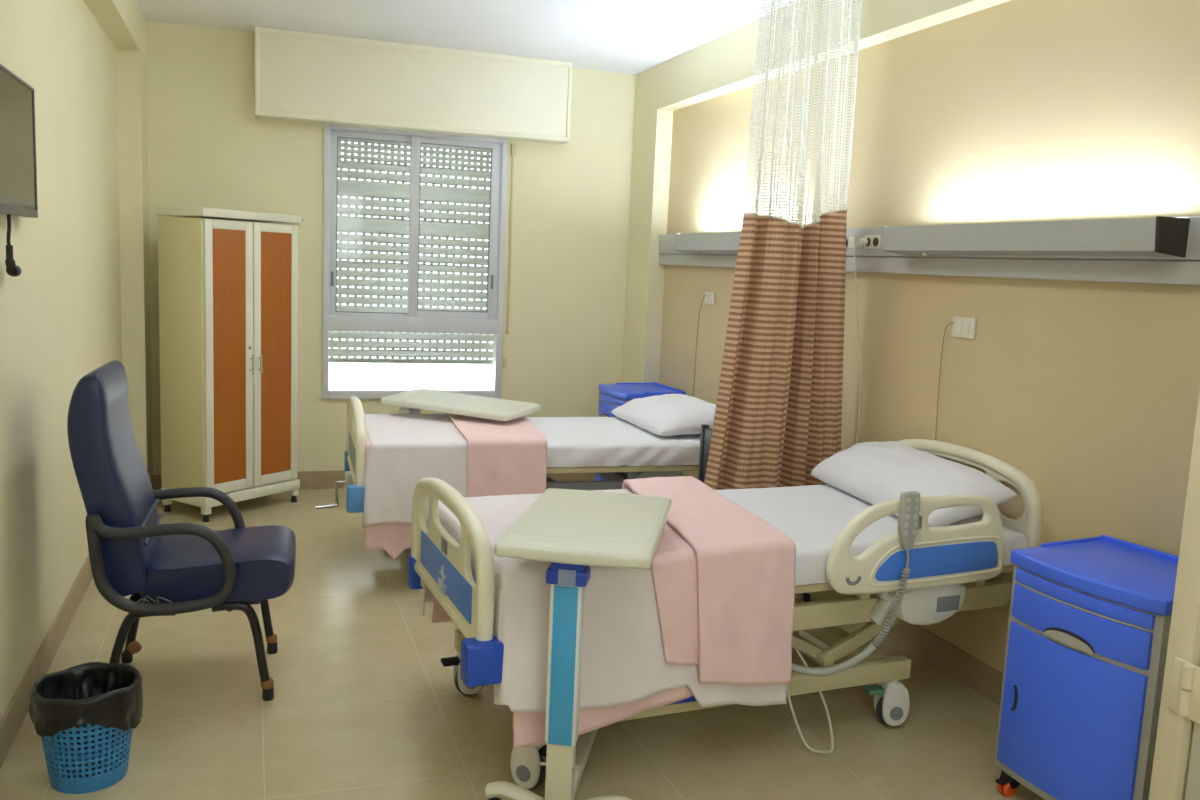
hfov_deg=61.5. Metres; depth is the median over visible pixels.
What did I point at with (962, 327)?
wall outlet
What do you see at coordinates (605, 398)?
drawer
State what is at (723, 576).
blanket
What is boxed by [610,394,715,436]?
pillow
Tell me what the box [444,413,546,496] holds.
blanket
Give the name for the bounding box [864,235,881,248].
double socket
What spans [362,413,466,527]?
sheet
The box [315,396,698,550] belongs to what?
hospital bed
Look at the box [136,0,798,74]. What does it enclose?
ceiling
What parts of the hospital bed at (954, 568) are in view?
name plate, rail, colour panel, footboard, rail, frame, frame, lift arm, rail, colour panel, motor, headboard, rail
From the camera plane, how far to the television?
3.17 m
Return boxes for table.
[381,388,540,420]
[485,488,671,799]
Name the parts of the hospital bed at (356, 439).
crank handle, rail, colour panel, footboard, frame, lift arm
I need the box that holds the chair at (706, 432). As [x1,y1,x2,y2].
[698,424,809,601]
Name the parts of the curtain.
cloth panel, net panel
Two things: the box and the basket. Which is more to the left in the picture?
the basket
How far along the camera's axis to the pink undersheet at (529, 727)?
3.07 m
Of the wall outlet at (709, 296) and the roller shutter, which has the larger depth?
the roller shutter
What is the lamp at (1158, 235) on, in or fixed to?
attached to the wall rail
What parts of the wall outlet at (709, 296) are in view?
call cord, plate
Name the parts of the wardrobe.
door, door panel, handle, handle, door, door panel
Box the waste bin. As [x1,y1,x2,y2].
[29,662,142,793]
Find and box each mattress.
[527,417,700,466]
[715,484,1026,585]
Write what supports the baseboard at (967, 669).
attached to the wall at (1013, 110)
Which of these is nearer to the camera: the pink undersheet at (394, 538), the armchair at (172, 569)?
the armchair at (172, 569)
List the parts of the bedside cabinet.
brake lever, door, drawer, gallery rail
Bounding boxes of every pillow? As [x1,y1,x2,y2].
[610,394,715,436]
[810,441,1018,526]
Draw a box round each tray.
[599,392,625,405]
[1015,568,1155,629]
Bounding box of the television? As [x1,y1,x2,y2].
[0,64,37,276]
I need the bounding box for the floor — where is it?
[0,488,1044,799]
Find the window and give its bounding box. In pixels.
[322,124,515,398]
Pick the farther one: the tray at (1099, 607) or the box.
the box
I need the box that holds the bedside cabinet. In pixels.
[994,534,1178,799]
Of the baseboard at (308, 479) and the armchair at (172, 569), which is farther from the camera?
the baseboard at (308, 479)
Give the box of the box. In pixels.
[255,26,572,144]
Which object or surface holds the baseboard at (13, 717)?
attached to the wall at (60, 318)
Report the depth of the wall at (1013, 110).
3.84 m
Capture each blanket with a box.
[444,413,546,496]
[622,476,795,684]
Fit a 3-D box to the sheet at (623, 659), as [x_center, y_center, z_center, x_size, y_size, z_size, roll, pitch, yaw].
[-0.039,0.671,3.576,0.977,0.515,1.095,-1,8,-23]
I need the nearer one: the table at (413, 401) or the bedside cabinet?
the bedside cabinet
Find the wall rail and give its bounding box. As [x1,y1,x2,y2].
[658,216,1199,284]
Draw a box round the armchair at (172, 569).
[67,360,295,700]
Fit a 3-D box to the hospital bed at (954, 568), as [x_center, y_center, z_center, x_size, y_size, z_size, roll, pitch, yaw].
[0.450,0.677,3.737,2.201,0.969,0.993,-1,8,-23]
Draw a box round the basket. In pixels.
[41,723,132,793]
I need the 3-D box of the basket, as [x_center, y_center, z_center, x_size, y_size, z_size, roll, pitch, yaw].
[-1.564,1.016,3.080,0.286,0.287,0.286,-2,9,-30]
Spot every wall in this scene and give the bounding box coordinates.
[0,0,121,719]
[146,20,635,474]
[659,0,1199,672]
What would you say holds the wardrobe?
on the floor
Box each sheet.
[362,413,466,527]
[420,489,785,711]
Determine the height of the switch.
0.053 m
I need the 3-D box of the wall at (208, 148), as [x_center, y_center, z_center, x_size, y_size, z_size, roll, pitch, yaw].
[-1.391,-0.888,7.093,3.903,3.000,0.250,0,8,-19]
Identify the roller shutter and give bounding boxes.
[329,138,492,363]
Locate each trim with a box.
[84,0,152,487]
[621,0,1010,382]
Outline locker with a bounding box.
[595,382,685,480]
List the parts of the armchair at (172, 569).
backrest, leg, leg, armrest, armrest, seat, leg, leg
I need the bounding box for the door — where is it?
[1149,391,1199,799]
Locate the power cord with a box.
[854,238,867,443]
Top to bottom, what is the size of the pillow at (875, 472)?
0.203 m
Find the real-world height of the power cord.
1.617 m
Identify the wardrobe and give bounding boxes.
[157,207,302,521]
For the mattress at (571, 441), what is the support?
on the hospital bed at (356, 439)
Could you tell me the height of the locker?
0.814 m
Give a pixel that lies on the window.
(370, 322)
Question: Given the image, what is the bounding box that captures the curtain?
[704,0,860,489]
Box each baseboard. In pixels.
[0,555,92,768]
[152,470,594,489]
[865,620,1002,705]
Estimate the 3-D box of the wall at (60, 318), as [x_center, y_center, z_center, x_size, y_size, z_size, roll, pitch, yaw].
[-1.751,-0.292,2.543,0.150,3.000,8.200,0,8,-19]
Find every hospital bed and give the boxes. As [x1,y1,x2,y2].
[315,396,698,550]
[407,439,1041,788]
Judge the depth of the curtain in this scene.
4.59 m
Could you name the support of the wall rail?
attached to the wall at (1013, 110)
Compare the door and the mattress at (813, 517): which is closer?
the door
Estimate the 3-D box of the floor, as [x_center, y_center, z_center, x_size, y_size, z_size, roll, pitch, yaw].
[-0.109,1.233,3.393,3.903,0.100,8.700,0,8,-19]
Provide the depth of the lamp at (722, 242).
6.04 m
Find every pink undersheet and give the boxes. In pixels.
[353,433,426,559]
[432,596,693,749]
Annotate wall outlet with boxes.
[693,291,714,396]
[935,316,976,439]
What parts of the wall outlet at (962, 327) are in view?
call cord, plate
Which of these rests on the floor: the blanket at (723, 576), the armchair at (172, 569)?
the armchair at (172, 569)
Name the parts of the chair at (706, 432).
leg, backrest, leg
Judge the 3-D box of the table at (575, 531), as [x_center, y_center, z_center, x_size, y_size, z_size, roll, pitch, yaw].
[-0.042,0.776,3.212,0.456,0.857,0.896,4,8,8]
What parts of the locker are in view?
drawer, door, gallery rail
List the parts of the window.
sash, sash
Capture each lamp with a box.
[675,232,740,252]
[882,216,1189,256]
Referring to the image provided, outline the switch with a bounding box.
[848,237,855,247]
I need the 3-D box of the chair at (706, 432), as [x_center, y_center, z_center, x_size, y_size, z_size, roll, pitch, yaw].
[0.785,0.567,5.087,0.488,0.845,0.380,0,8,-19]
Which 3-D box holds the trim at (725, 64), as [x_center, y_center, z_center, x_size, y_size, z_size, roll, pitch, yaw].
[1.575,-0.298,3.692,0.118,3.000,8.200,0,8,-19]
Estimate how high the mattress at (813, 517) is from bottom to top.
0.120 m
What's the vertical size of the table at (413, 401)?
0.854 m
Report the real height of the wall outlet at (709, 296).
0.790 m
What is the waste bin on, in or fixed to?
on the floor

